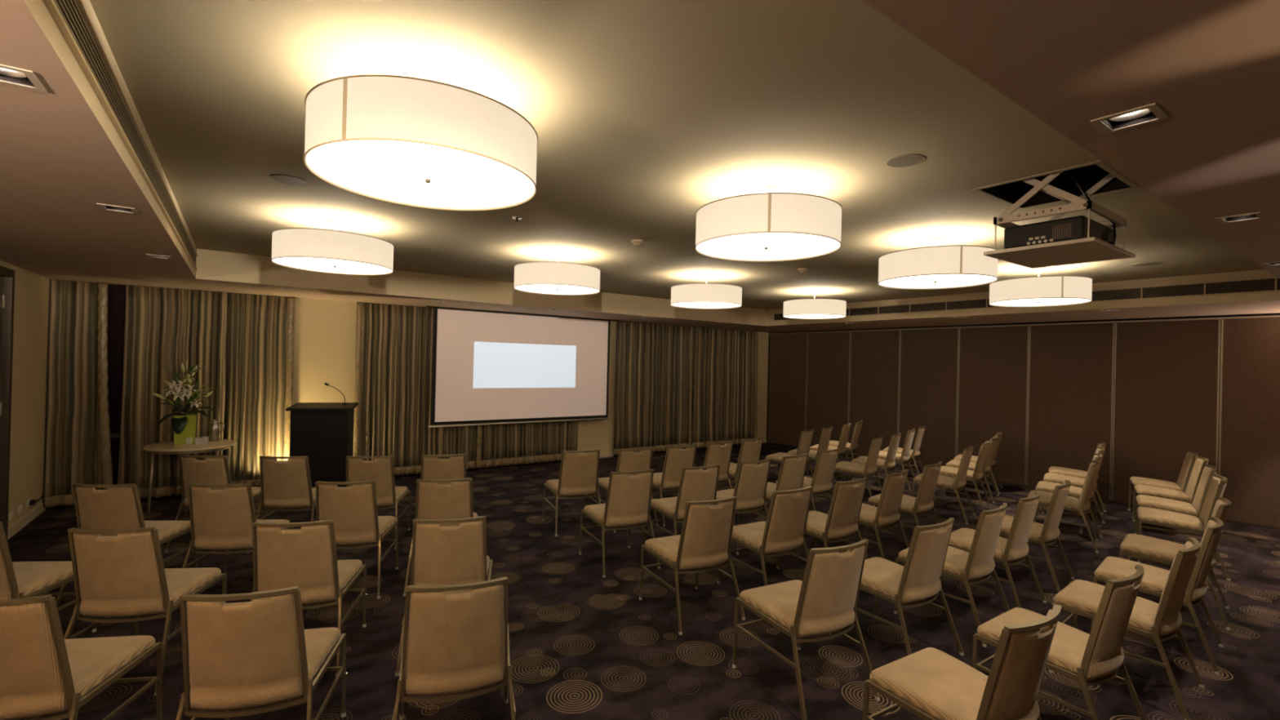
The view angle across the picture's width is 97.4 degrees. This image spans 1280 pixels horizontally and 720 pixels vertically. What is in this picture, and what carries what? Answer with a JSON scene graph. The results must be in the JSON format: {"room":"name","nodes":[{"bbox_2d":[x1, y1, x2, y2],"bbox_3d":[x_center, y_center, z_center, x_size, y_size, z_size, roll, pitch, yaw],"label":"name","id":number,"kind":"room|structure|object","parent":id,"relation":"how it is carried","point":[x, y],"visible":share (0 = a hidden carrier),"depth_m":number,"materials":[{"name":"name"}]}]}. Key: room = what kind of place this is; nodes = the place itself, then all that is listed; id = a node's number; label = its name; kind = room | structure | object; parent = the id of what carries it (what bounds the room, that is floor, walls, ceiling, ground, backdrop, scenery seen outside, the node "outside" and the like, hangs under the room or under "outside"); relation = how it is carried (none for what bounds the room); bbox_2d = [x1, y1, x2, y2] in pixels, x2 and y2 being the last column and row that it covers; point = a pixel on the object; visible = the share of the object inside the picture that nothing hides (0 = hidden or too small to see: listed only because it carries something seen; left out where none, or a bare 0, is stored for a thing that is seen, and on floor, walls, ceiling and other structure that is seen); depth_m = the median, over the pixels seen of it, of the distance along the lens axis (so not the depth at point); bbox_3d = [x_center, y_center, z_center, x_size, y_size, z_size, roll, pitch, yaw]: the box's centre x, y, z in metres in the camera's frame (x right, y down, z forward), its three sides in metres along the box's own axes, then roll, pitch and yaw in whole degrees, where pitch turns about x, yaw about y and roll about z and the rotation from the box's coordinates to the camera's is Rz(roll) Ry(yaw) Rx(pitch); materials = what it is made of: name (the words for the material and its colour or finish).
{"room":"event hall","nodes":[
{"label":"event hall","id":0,"kind":"room"},
{"bbox_2d":[0,260,50,527],"bbox_3d":[-3.269,0.028,1.353,0.200,3.450,12.786,2,0,-35],"label":"wall","id":1,"kind":"structure","parent":0,"point":[32,302],"depth_m":5.80,"materials":[{"name":"paint"}]},
{"bbox_2d":[0,265,15,540],"bbox_3d":[-5.370,0.439,4.388,0.142,2.550,2.220,2,0,-35],"label":"door","id":2,"kind":"structure","parent":1,"relation":"in","point":[6,275],"depth_m":5.26,"materials":[{"name":"wood"}]},
{"bbox_2d":[7,502,45,539],"bbox_3d":[-6.370,1.646,5.851,0.015,0.100,1.295,2,0,-35],"label":"baseboard","id":3,"kind":"structure","parent":1,"relation":"attached to","point":[27,518],"depth_m":5.74,"materials":[{"name":"paint"}]},
{"bbox_2d":[291,297,768,456],"bbox_3d":[-0.981,0.117,10.657,9.569,3.450,0.350,2,0,-35],"label":"wall","id":4,"kind":"structure","parent":0,"point":[324,348],"depth_m":8.07,"materials":[{"name":"paint"}]},
{"bbox_2d":[107,285,125,484],"bbox_3d":[-5.881,0.337,7.243,2.364,2.750,0.060,2,0,-35],"label":"window","id":5,"kind":"structure","parent":4,"relation":"in","point":[116,295],"depth_m":6.87,"materials":[{"name":"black glass"}]},
{"bbox_2d":[0,0,1279,332],"bbox_3d":[1.642,-0.716,4.945,11.933,0.001,12.586,2,0,-35],"label":"ceiling","id":6,"kind":"structure","parent":0,"point":[1212,67],"depth_m":1.83,"materials":[{"name":"paint"}]},
{"bbox_2d":[0,64,47,92],"bbox_3d":[-1.804,-0.856,1.591,0.150,0.097,0.150,2,0,-35],"label":"recessed light","id":7,"kind":"object","parent":6,"relation":"in","point":[9,75],"visible":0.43,"depth_m":1.63,"materials":[{"name":"white metal"}]},
{"bbox_2d":[44,279,112,508],"bbox_3d":[-6.417,0.383,6.477,0.580,2.566,0.100,2,0,-33],"label":"curtain","id":8,"kind":"object","parent":6,"relation":"hanging from","point":[78,447],"visible":0.88,"depth_m":6.47,"materials":[{"name":"fabric"}]},
{"bbox_2d":[117,284,295,498],"bbox_3d":[-5.449,0.409,7.168,1.759,2.566,0.101,2,0,-35],"label":"curtain","id":9,"kind":"object","parent":6,"relation":"hanging from","point":[244,343],"visible":0.73,"depth_m":7.15,"materials":[{"name":"fabric"}]},
{"bbox_2d":[353,302,475,475],"bbox_3d":[-3.380,0.464,8.629,1.815,2.566,0.112,2,0,-35],"label":"curtain","id":10,"kind":"object","parent":6,"relation":"hanging from","point":[393,372],"visible":0.58,"depth_m":8.47,"materials":[{"name":"fabric"}]},
{"bbox_2d":[426,306,619,427],"bbox_3d":[-1.848,0.143,9.546,3.470,1.851,0.110,2,0,-35],"label":"projection screen","id":11,"kind":"object","parent":6,"relation":"hanging from","point":[490,367],"visible":1,"depth_m":9.39,"materials":[{"name":"fabric"}]},
{"bbox_2d":[475,420,577,467],"bbox_3d":[-1.876,0.504,9.696,1.899,2.566,0.113,2,0,-35],"label":"curtain","id":12,"kind":"object","parent":6,"relation":"hanging from","point":[506,444],"visible":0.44,"depth_m":9.65,"materials":[{"name":"fabric"}]},
{"bbox_2d":[23,0,1279,325],"bbox_3d":[0.891,-0.891,5.726,8.904,0.321,6.962,2,0,-35],"label":"trim","id":13,"kind":"structure","parent":6,"relation":"attached to","point":[216,265],"depth_m":6.76,"materials":[{"name":"beige paint"}]},
{"bbox_2d":[43,0,197,270],"bbox_3d":[-2.722,-0.980,3.175,0.015,0.159,6.574,2,0,-35],"label":"grille","id":14,"kind":"object","parent":13,"relation":"attached to","point":[72,17],"visible":1,"depth_m":2.04,"materials":[{"name":"metal"}]},
{"bbox_2d":[773,276,1279,320],"bbox_3d":[4.534,-0.794,8.233,0.016,0.144,6.674,2,0,-35],"label":"grille","id":15,"kind":"object","parent":13,"relation":"attached to","point":[1264,284],"visible":0.86,"depth_m":6.54,"materials":[{"name":"metal"}]},
{"bbox_2d":[613,320,693,455],"bbox_3d":[0.304,0.562,11.244,1.928,2.567,0.112,2,0,-35],"label":"curtain","id":16,"kind":"object","parent":6,"relation":"hanging from","point":[653,397],"visible":0.94,"depth_m":11.24,"materials":[{"name":"fabric"}]},
{"bbox_2d":[691,326,758,448],"bbox_3d":[1.895,0.605,12.369,1.926,2.566,0.110,2,0,-35],"label":"curtain","id":17,"kind":"object","parent":6,"relation":"hanging from","point":[725,369],"visible":0.93,"depth_m":12.38,"materials":[{"name":"fabric"}]},
{"bbox_2d":[1090,102,1169,133],"bbox_3d":[1.486,-0.776,1.704,0.150,0.097,0.150,2,0,-35],"label":"recessed light","id":18,"kind":"object","parent":6,"relation":"in","point":[1153,113],"visible":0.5,"depth_m":1.72,"materials":[{"name":"white metal"}]},
{"bbox_2d":[6,442,1279,719],"bbox_3d":[1.578,1.943,4.935,12.533,0.120,13.186,2,0,-35],"label":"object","id":19,"kind":"structure","parent":0,"point":[584,645],"depth_m":3.91,"materials":[{"name":"fabric"}]},
{"bbox_2d":[0,521,97,632],"bbox_3d":[-3.745,1.311,3.310,0.556,0.876,0.628,1,0,-5],"label":"chair","id":20,"kind":"object","parent":19,"relation":"on","point":[18,580],"visible":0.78,"depth_m":3.32,"materials":[{"name":"fabric"}]},
{"bbox_2d":[0,594,164,719],"bbox_3d":[-2.516,1.337,2.378,0.556,0.876,0.628,1,0,-9],"label":"chair","id":21,"kind":"object","parent":19,"relation":"on","point":[42,673],"visible":1,"depth_m":2.20,"materials":[{"name":"fabric"}]},
{"bbox_2d":[55,483,197,607],"bbox_3d":[-3.814,1.313,4.227,0.556,0.876,0.628,1,0,-4],"label":"chair","id":22,"kind":"object","parent":19,"relation":"on","point":[118,506],"visible":0.52,"depth_m":3.98,"materials":[{"name":"fabric"}]},
{"bbox_2d":[63,526,226,696],"bbox_3d":[-2.853,1.333,3.249,0.556,0.876,0.628,1,0,-7],"label":"chair","id":23,"kind":"object","parent":19,"relation":"on","point":[124,575],"visible":0.91,"depth_m":3.02,"materials":[{"name":"fabric"}]},
{"bbox_2d":[143,439,236,516],"bbox_3d":[-5.212,1.351,6.523,0.844,0.750,0.844,2,0,-35],"label":"round table","id":24,"kind":"object","parent":19,"relation":"on","point":[201,446],"visible":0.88,"depth_m":6.33,"materials":[{"name":"laminate"}]},
{"bbox_2d":[151,360,217,444],"bbox_3d":[-5.268,0.479,6.510,0.585,0.990,0.352,2,0,-38],"label":"flower arrangement","id":25,"kind":"object","parent":24,"relation":"on","point":[184,425],"visible":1,"depth_m":6.48,"materials":[{"name":"green plant"}]},
{"bbox_2d":[164,454,267,552],"bbox_3d":[-4.042,1.312,5.414,0.556,0.876,0.628,1,0,-4],"label":"chair","id":26,"kind":"object","parent":19,"relation":"on","point":[215,469],"visible":0.39,"depth_m":5.16,"materials":[{"name":"fabric"}]},
{"bbox_2d":[182,483,293,592],"bbox_3d":[-3.081,1.331,4.314,0.556,0.876,0.628,1,0,-7],"label":"chair","id":27,"kind":"object","parent":19,"relation":"on","point":[222,520],"visible":0.72,"depth_m":4.08,"materials":[{"name":"fabric"}]},
{"bbox_2d":[175,586,347,719],"bbox_3d":[-1.664,1.358,2.490,0.556,0.876,0.628,1,0,-14],"label":"chair","id":28,"kind":"object","parent":19,"relation":"on","point":[260,651],"visible":1,"depth_m":2.26,"materials":[{"name":"fabric"}]},
{"bbox_2d":[246,455,315,553],"bbox_3d":[-3.344,1.329,5.463,0.556,0.876,0.628,1,0,-7],"label":"chair","id":29,"kind":"object","parent":19,"relation":"on","point":[286,486],"visible":0.88,"depth_m":5.23,"materials":[{"name":"fabric"}]},
{"bbox_2d":[250,519,368,676],"bbox_3d":[-2.032,1.353,3.439,0.556,0.876,0.628,1,0,-12],"label":"chair","id":30,"kind":"object","parent":19,"relation":"on","point":[305,557],"visible":0.79,"depth_m":3.21,"materials":[{"name":"fabric"}]},
{"bbox_2d":[285,402,358,487],"bbox_3d":[-4.012,1.157,7.106,0.710,1.200,0.530,1,0,-18],"label":"lectern","id":31,"kind":"object","parent":19,"relation":"on","point":[322,433],"visible":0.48,"depth_m":6.92,"materials":[{"name":"black laminate"}]},
{"bbox_2d":[315,480,399,598],"bbox_3d":[-2.275,1.351,4.487,0.556,0.876,0.628,1,0,-10],"label":"chair","id":32,"kind":"object","parent":19,"relation":"on","point":[353,509],"visible":0.86,"depth_m":4.25,"materials":[{"name":"fabric"}]},
{"bbox_2d":[335,455,411,551],"bbox_3d":[-2.620,1.347,5.579,0.556,0.876,0.628,1,0,-10],"label":"chair","id":33,"kind":"object","parent":19,"relation":"on","point":[380,470],"visible":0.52,"depth_m":5.35,"materials":[{"name":"fabric"}]},
{"bbox_2d":[410,453,471,546],"bbox_3d":[-2.001,1.362,5.759,0.556,0.876,0.628,1,0,-15],"label":"chair","id":34,"kind":"object","parent":19,"relation":"on","point":[433,467],"visible":0.27,"depth_m":5.49,"materials":[{"name":"fabric"}]},
{"bbox_2d":[403,477,479,595],"bbox_3d":[-1.604,1.368,4.653,0.556,0.876,0.628,1,0,-14],"label":"chair","id":35,"kind":"object","parent":19,"relation":"on","point":[435,500],"visible":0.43,"depth_m":4.39,"materials":[{"name":"fabric"}]},
{"bbox_2d":[395,515,492,676],"bbox_3d":[-1.203,1.373,3.579,0.556,0.876,0.628,1,0,-15],"label":"chair","id":36,"kind":"object","parent":19,"relation":"on","point":[453,554],"visible":0.78,"depth_m":3.33,"materials":[{"name":"fabric"}]},
{"bbox_2d":[391,577,515,719],"bbox_3d":[-0.858,1.378,2.626,0.556,0.876,0.628,1,0,-17],"label":"chair","id":37,"kind":"object","parent":19,"relation":"on","point":[455,642],"visible":1,"depth_m":2.39,"materials":[{"name":"fabric"}]},
{"bbox_2d":[542,448,605,536],"bbox_3d":[-0.736,1.394,6.214,0.556,0.876,0.628,1,0,-23],"label":"chair","id":38,"kind":"object","parent":19,"relation":"on","point":[579,473],"visible":0.98,"depth_m":5.98,"materials":[{"name":"fabric"}]},
{"bbox_2d":[578,468,660,577],"bbox_3d":[-0.191,1.403,5.145,0.556,0.876,0.628,1,0,-26],"label":"chair","id":39,"kind":"object","parent":19,"relation":"on","point":[628,502],"visible":1,"depth_m":4.92,"materials":[{"name":"fabric"}]},
{"bbox_2d":[591,447,657,533],"bbox_3d":[-0.175,1.408,6.397,0.556,0.876,0.628,1,0,-29],"label":"chair","id":40,"kind":"object","parent":19,"relation":"on","point":[628,460],"visible":0.4,"depth_m":6.16,"materials":[{"name":"fabric"}]},
{"bbox_2d":[651,444,696,526],"bbox_3d":[0.334,1.422,6.685,0.556,0.876,0.628,2,0,-33],"label":"chair","id":41,"kind":"object","parent":19,"relation":"on","point":[676,459],"visible":0.61,"depth_m":6.44,"materials":[{"name":"fabric"}]},
{"bbox_2d":[644,464,719,542],"bbox_3d":[0.438,1.420,5.446,0.556,0.876,0.628,1,0,-29],"label":"chair","id":42,"kind":"object","parent":19,"relation":"on","point":[695,485],"visible":0.63,"depth_m":5.21,"materials":[{"name":"fabric"}]},
{"bbox_2d":[639,496,745,635],"bbox_3d":[0.380,1.414,4.178,0.556,0.876,0.628,1,0,-27],"label":"chair","id":43,"kind":"object","parent":19,"relation":"on","point":[704,540],"visible":1,"depth_m":3.96,"materials":[{"name":"fabric"}]},
{"bbox_2d":[672,440,733,497],"bbox_3d":[0.822,1.435,7.056,0.556,0.876,0.628,2,0,-37],"label":"chair","id":44,"kind":"object","parent":19,"relation":"on","point":[716,454],"visible":0.44,"depth_m":6.85,"materials":[{"name":"fabric"}]},
{"bbox_2d":[717,437,767,503],"bbox_3d":[1.276,1.447,7.449,0.556,0.876,0.628,2,0,-42],"label":"chair","id":45,"kind":"object","parent":19,"relation":"on","point":[749,451],"visible":0.4,"depth_m":7.21,"materials":[{"name":"fabric"}]},
{"bbox_2d":[715,458,771,554],"bbox_3d":[0.999,1.434,5.809,0.556,0.876,0.628,2,0,-34],"label":"chair","id":46,"kind":"object","parent":19,"relation":"on","point":[750,487],"visible":0.77,"depth_m":5.58,"materials":[{"name":"fabric"}]},
{"bbox_2d":[716,485,813,586],"bbox_3d":[1.041,1.431,4.563,0.556,0.876,0.628,2,0,-31],"label":"chair","id":47,"kind":"object","parent":19,"relation":"on","point":[784,530],"visible":0.85,"depth_m":4.34,"materials":[{"name":"fabric"}]},
{"bbox_2d":[737,453,808,525],"bbox_3d":[1.500,1.448,6.212,0.556,0.876,0.628,2,0,-38],"label":"chair","id":48,"kind":"object","parent":19,"relation":"on","point":[792,471],"visible":0.49,"depth_m":5.99,"materials":[{"name":"fabric"}]},
{"bbox_2d":[764,429,813,477],"bbox_3d":[2.275,1.475,8.478,0.628,0.876,0.556,1,0,39],"label":"chair","id":49,"kind":"object","parent":19,"relation":"on","point":[805,441],"visible":0.59,"depth_m":8.34,"materials":[{"name":"fabric"}]},
{"bbox_2d":[732,538,879,719],"bbox_3d":[0.944,1.424,3.242,0.556,0.876,0.628,1,0,-27],"label":"chair","id":50,"kind":"object","parent":19,"relation":"on","point":[825,601],"visible":1,"depth_m":3.03,"materials":[{"name":"fabric"}]},
{"bbox_2d":[775,448,839,511],"bbox_3d":[1.992,1.461,6.645,0.556,0.876,0.628,2,0,-42],"label":"chair","id":51,"kind":"object","parent":19,"relation":"on","point":[821,481],"visible":0.66,"depth_m":6.41,"materials":[{"name":"fabric"}]},
{"bbox_2d":[787,426,835,479],"bbox_3d":[2.737,1.488,8.987,0.628,0.876,0.556,1,0,37],"label":"chair","id":52,"kind":"object","parent":19,"relation":"on","point":[825,436],"visible":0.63,"depth_m":8.76,"materials":[{"name":"fabric"}]},
{"bbox_2d":[776,477,867,568],"bbox_3d":[1.633,1.446,4.958,0.556,0.876,0.628,2,0,-35],"label":"chair","id":53,"kind":"object","parent":19,"relation":"on","point":[842,521],"visible":0.84,"depth_m":4.73,"materials":[{"name":"fabric"}]},
{"bbox_2d":[827,435,882,506],"bbox_3d":[3.018,1.490,7.802,0.628,0.876,0.556,1,0,38],"label":"chair","id":54,"kind":"object","parent":19,"relation":"on","point":[870,468],"visible":0.87,"depth_m":7.62,"materials":[{"name":"fabric"}]},
{"bbox_2d":[826,469,909,558],"bbox_3d":[2.193,1.462,5.366,0.556,0.876,0.628,2,0,-41],"label":"chair","id":55,"kind":"object","parent":19,"relation":"on","point":[886,513],"visible":0.77,"depth_m":5.13,"materials":[{"name":"fabric"}]},
{"bbox_2d":[849,432,901,480],"bbox_3d":[3.503,1.504,8.304,0.628,0.876,0.556,1,0,37],"label":"chair","id":56,"kind":"object","parent":19,"relation":"on","point":[889,463],"visible":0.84,"depth_m":8.08,"materials":[{"name":"fabric"}]},
{"bbox_2d":[867,428,915,488],"bbox_3d":[4.015,1.518,8.922,0.628,0.876,0.556,1,0,36],"label":"chair","id":57,"kind":"object","parent":19,"relation":"on","point":[904,456],"visible":0.77,"depth_m":8.69,"materials":[{"name":"fabric"}]},
{"bbox_2d":[828,517,964,656],"bbox_3d":[1.684,1.443,3.708,0.556,0.876,0.628,2,0,-33],"label":"chair","id":58,"kind":"object","parent":19,"relation":"on","point":[919,580],"visible":0.9,"depth_m":3.49,"materials":[{"name":"fabric"}]},
{"bbox_2d":[865,461,942,538],"bbox_3d":[2.782,1.477,5.869,0.556,0.876,0.628,2,0,-43],"label":"chair","id":59,"kind":"object","parent":19,"relation":"on","point":[923,502],"visible":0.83,"depth_m":5.64,"materials":[{"name":"fabric"}]},
{"bbox_2d":[911,445,975,524],"bbox_3d":[3.819,1.507,7.060,0.628,0.876,0.556,1,0,39],"label":"chair","id":60,"kind":"object","parent":19,"relation":"on","point":[959,482],"visible":0.86,"depth_m":6.84,"materials":[{"name":"fabric"}]},
{"bbox_2d":[893,502,1009,647],"bbox_3d":[2.302,1.460,4.121,0.556,0.876,0.628,2,0,-39],"label":"chair","id":61,"kind":"object","parent":19,"relation":"on","point":[978,563],"visible":0.82,"depth_m":3.88,"materials":[{"name":"fabric"}]},
{"bbox_2d":[862,604,1061,719],"bbox_3d":[1.391,1.431,2.408,0.556,0.876,0.628,2,0,-31],"label":"chair","id":62,"kind":"object","parent":19,"relation":"on","point":[930,683],"visible":1,"depth_m":2.28,"materials":[{"name":"fabric"}]},
{"bbox_2d":[933,440,991,510],"bbox_3d":[4.353,1.522,7.596,0.628,0.876,0.556,1,0,38],"label":"chair","id":63,"kind":"object","parent":19,"relation":"on","point":[972,476],"visible":0.8,"depth_m":7.37,"materials":[{"name":"fabric"}]},
{"bbox_2d":[943,435,998,502],"bbox_3d":[4.832,1.535,8.181,0.628,0.876,0.556,1,0,38],"label":"chair","id":64,"kind":"object","parent":19,"relation":"on","point":[987,468],"visible":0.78,"depth_m":7.95,"materials":[{"name":"fabric"}]},
{"bbox_2d":[948,491,1046,608],"bbox_3d":[2.817,1.473,4.510,0.556,0.876,0.628,2,0,-40],"label":"chair","id":65,"kind":"object","parent":19,"relation":"on","point":[1015,548],"visible":0.74,"depth_m":4.27,"materials":[{"name":"fabric"}]},
{"bbox_2d":[999,480,1074,592],"bbox_3d":[3.439,1.490,5.010,0.556,0.876,0.628,2,0,-43],"label":"chair","id":66,"kind":"object","parent":19,"relation":"on","point":[1040,534],"visible":0.7,"depth_m":4.76,"materials":[{"name":"fabric"}]},
{"bbox_2d":[972,564,1146,719],"bbox_3d":[2.167,1.452,2.898,0.556,0.876,0.628,2,0,-34],"label":"chair","id":67,"kind":"object","parent":19,"relation":"on","point":[1100,653],"visible":0.87,"depth_m":2.68,"materials":[{"name":"fabric"}]},
{"bbox_2d":[1026,460,1099,553],"bbox_3d":[4.589,1.522,6.111,0.628,0.876,0.556,1,0,39],"label":"chair","id":68,"kind":"object","parent":19,"relation":"on","point":[1072,504],"visible":0.82,"depth_m":5.89,"materials":[{"name":"fabric"}]},
{"bbox_2d":[1034,453,1102,537],"bbox_3d":[5.078,1.536,6.666,0.628,0.876,0.556,1,0,39],"label":"chair","id":69,"kind":"object","parent":19,"relation":"on","point":[1047,486],"visible":0.47,"depth_m":6.60,"materials":[{"name":"fabric"}]},
{"bbox_2d":[1041,446,1105,523],"bbox_3d":[5.583,1.550,7.243,0.628,0.876,0.556,1,0,38],"label":"chair","id":70,"kind":"object","parent":19,"relation":"on","point":[1052,477],"visible":0.48,"depth_m":7.17,"materials":[{"name":"fabric"}]},
{"bbox_2d":[1048,441,1106,512],"bbox_3d":[6.047,1.563,7.791,0.628,0.876,0.556,1,0,37],"label":"chair","id":71,"kind":"object","parent":19,"relation":"on","point":[1052,469],"visible":0.38,"depth_m":7.71,"materials":[{"name":"fabric"}]},
{"bbox_2d":[1048,537,1204,719],"bbox_3d":[2.904,1.471,3.358,0.556,0.876,0.628,2,0,-39],"label":"chair","id":72,"kind":"object","parent":19,"relation":"on","point":[1080,597],"visible":0.86,"depth_m":3.14,"materials":[{"name":"fabric"}]},
{"bbox_2d":[1091,516,1223,675],"bbox_3d":[3.537,1.488,3.842,0.556,0.876,0.628,2,0,-42],"label":"chair","id":73,"kind":"object","parent":19,"relation":"on","point":[1154,579],"visible":0.81,"depth_m":3.66,"materials":[{"name":"fabric"}]},
{"bbox_2d":[1128,449,1198,518],"bbox_3d":[6.646,1.575,7.137,0.628,0.876,0.556,1,0,37],"label":"chair","id":74,"kind":"object","parent":19,"relation":"on","point":[1191,456],"visible":0.75,"depth_m":7.08,"materials":[{"name":"fabric"}]},
{"bbox_2d":[1132,456,1208,521],"bbox_3d":[6.226,1.563,6.595,0.628,0.876,0.556,1,0,38],"label":"chair","id":75,"kind":"object","parent":19,"relation":"on","point":[1200,463],"visible":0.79,"depth_m":6.54,"materials":[{"name":"fabric"}]},
{"bbox_2d":[1119,497,1231,630],"bbox_3d":[4.231,1.507,4.456,0.556,0.876,0.628,2,0,-44],"label":"chair","id":76,"kind":"object","parent":19,"relation":"on","point":[1163,551],"visible":0.56,"depth_m":4.42,"materials":[{"name":"fabric"}]},
{"bbox_2d":[1133,464,1217,533],"bbox_3d":[5.727,1.549,6.010,0.628,0.876,0.556,1,0,39],"label":"chair","id":77,"kind":"object","parent":19,"relation":"on","point":[1142,500],"visible":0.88,"depth_m":5.95,"materials":[{"name":"fabric"}]},
{"bbox_2d":[1136,474,1231,580],"bbox_3d":[5.222,1.534,5.433,0.628,0.876,0.556,1,0,40],"label":"chair","id":78,"kind":"object","parent":19,"relation":"on","point":[1218,483],"visible":0.84,"depth_m":5.37,"materials":[{"name":"fabric"}]},
{"bbox_2d":[89,0,1264,309],"bbox_3d":[0.895,-1.052,5.726,8.904,0.001,6.962,2,0,-35],"label":"ceiling","id":79,"kind":"structure","parent":0,"point":[644,115],"depth_m":2.64,"materials":[{"name":"paint"}]},
{"bbox_2d":[271,219,394,275],"bbox_3d":[-2.504,-0.948,4.623,0.883,0.377,0.883,2,0,-35],"label":"ceiling lamp","id":80,"kind":"object","parent":79,"relation":"attached to","point":[335,251],"visible":1,"depth_m":4.32,"materials":[{"name":"white fabric"}]},
{"bbox_2d":[272,257,392,274],"bbox_3d":[-2.508,-0.777,4.622,0.862,0.006,0.862,2,0,-35],"label":"diffuser","id":81,"kind":"object","parent":80,"relation":"attached to","point":[336,265],"depth_m":4.58,"materials":[{"name":"beige"}]},
{"bbox_2d":[302,74,537,210],"bbox_3d":[-0.868,-0.917,2.314,0.883,0.377,0.883,2,0,-35],"label":"ceiling lamp","id":82,"kind":"object","parent":79,"relation":"attached to","point":[411,141],"visible":1,"depth_m":2.02,"materials":[{"name":"white fabric"}]},
{"bbox_2d":[306,139,534,208],"bbox_3d":[-0.872,-0.746,2.313,0.862,0.006,0.862,2,0,-35],"label":"diffuser","id":83,"kind":"object","parent":82,"relation":"attached to","point":[418,173],"depth_m":2.23,"materials":[{"name":"beige"}]},
{"bbox_2d":[513,253,600,295],"bbox_3d":[-0.849,-0.904,5.797,0.883,0.377,0.883,2,0,-35],"label":"ceiling lamp","id":84,"kind":"object","parent":79,"relation":"attached to","point":[545,277],"visible":1,"depth_m":5.46,"materials":[{"name":"white fabric"}]},
{"bbox_2d":[515,284,599,294],"bbox_3d":[-0.853,-0.733,5.796,0.862,0.006,0.862,2,0,-35],"label":"diffuser","id":85,"kind":"object","parent":84,"relation":"attached to","point":[545,289],"depth_m":5.78,"materials":[{"name":"beige"}]},
{"bbox_2d":[670,275,742,309],"bbox_3d":[0.823,-0.860,6.982,0.883,0.377,0.883,2,0,-35],"label":"ceiling lamp","id":86,"kind":"object","parent":79,"relation":"attached to","point":[706,295],"visible":1,"depth_m":6.64,"materials":[{"name":"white fabric"}]},
{"bbox_2d":[671,302,740,308],"bbox_3d":[0.819,-0.688,6.981,0.862,0.006,0.862,2,0,-35],"label":"diffuser","id":87,"kind":"object","parent":86,"relation":"attached to","point":[680,304],"depth_m":7.01,"materials":[{"name":"beige"}]},
{"bbox_2d":[694,186,842,262],"bbox_3d":[0.787,-0.873,3.488,0.883,0.377,0.883,2,0,-35],"label":"ceiling lamp","id":88,"kind":"object","parent":79,"relation":"attached to","point":[768,224],"visible":1,"depth_m":3.18,"materials":[{"name":"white fabric"}]},
{"bbox_2d":[696,232,839,260],"bbox_3d":[0.783,-0.702,3.487,0.862,0.006,0.862,2,0,-35],"label":"diffuser","id":89,"kind":"object","parent":88,"relation":"attached to","point":[722,246],"depth_m":3.44,"materials":[{"name":"beige"}]},
{"bbox_2d":[782,290,846,319],"bbox_3d":[2.544,-0.814,8.202,0.883,0.377,0.883,2,0,-35],"label":"ceiling lamp","id":90,"kind":"object","parent":79,"relation":"attached to","point":[798,308],"visible":1,"depth_m":7.87,"materials":[{"name":"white fabric"}]},
{"bbox_2d":[885,154,925,167],"bbox_3d":[1.398,-1.047,2.962,0.190,0.003,0.190,2,0,-35],"label":"ceiling speaker","id":91,"kind":"object","parent":79,"relation":"attached to","point":[908,160],"visible":1,"depth_m":2.96,"materials":[{"name":"paint"}]},
{"bbox_2d":[877,235,998,289],"bbox_3d":[2.459,-0.829,4.673,0.883,0.377,0.883,2,0,-35],"label":"ceiling lamp","id":92,"kind":"object","parent":79,"relation":"attached to","point":[953,266],"visible":0.95,"depth_m":4.38,"materials":[{"name":"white fabric"}]},
{"bbox_2d":[879,274,996,288],"bbox_3d":[2.455,-0.657,4.673,0.862,0.006,0.862,2,0,-35],"label":"diffuser","id":93,"kind":"object","parent":92,"relation":"attached to","point":[890,281],"depth_m":4.65,"materials":[{"name":"beige"}]},
{"bbox_2d":[988,266,1093,306],"bbox_3d":[4.180,-0.783,5.893,0.883,0.377,0.883,2,0,-35],"label":"ceiling lamp","id":94,"kind":"object","parent":79,"relation":"attached to","point":[1040,291],"visible":1,"depth_m":5.60,"materials":[{"name":"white fabric"}]},
{"bbox_2d":[991,297,1090,306],"bbox_3d":[4.176,-0.612,5.893,0.862,0.006,0.862,2,0,-35],"label":"diffuser","id":95,"kind":"object","parent":94,"relation":"attached to","point":[994,301],"depth_m":5.88,"materials":[{"name":"beige"}]},
{"bbox_2d":[980,164,1131,207],"bbox_3d":[2.474,-1.283,3.347,0.670,0.518,0.610,2,0,-35],"label":"ceiling opening","id":96,"kind":"structure","parent":79,"relation":"attached to","point":[1087,176],"depth_m":3.55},
{"bbox_2d":[970,160,1141,209],"bbox_3d":[2.467,-1.020,3.346,0.690,0.004,0.630,2,0,-35],"label":"trim","id":97,"kind":"structure","parent":79,"relation":"attached to","point":[1100,163],"depth_m":3.23,"materials":[{"name":"paint"}]},
{"bbox_2d":[766,312,1279,528],"bbox_3d":[6.619,0.291,8.362,0.220,3.450,12.786,2,0,-35],"label":"wall","id":98,"kind":"structure","parent":0,"point":[1154,392],"depth_m":8.51,"materials":[{"name":"brown wood"}]},
{"bbox_2d":[766,440,1279,530],"bbox_3d":[6.552,2.001,8.277,0.063,0.028,12.286,2,0,-35],"label":"baseboard","id":99,"kind":"structure","parent":98,"relation":"attached to","point":[982,478],"depth_m":8.04,"materials":[{"name":"wood"}]},
{"bbox_3d":[1.664,-1.616,4.948,12.533,0.100,13.186,2,0,-35],"label":"ceiling","id":100,"kind":"structure","parent":0,"visible":0},
{"bbox_2d":[983,171,1135,268],"bbox_3d":[2.495,-1.076,3.335,0.690,0.924,0.536,2,0,-35],"label":"lift","id":101,"kind":"object","parent":100,"relation":"hanging from","point":[1093,249],"visible":0.77,"depth_m":3.23,"materials":[{"name":"white metal"}]},
{"bbox_2d":[1004,168,1116,248],"bbox_3d":[2.492,-1.082,3.335,0.529,0.894,0.444,2,0,-35],"label":"projector","id":102,"kind":"object","parent":101,"relation":"on","point":[1076,227],"visible":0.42,"depth_m":3.18,"materials":[{"name":"black plastic"}]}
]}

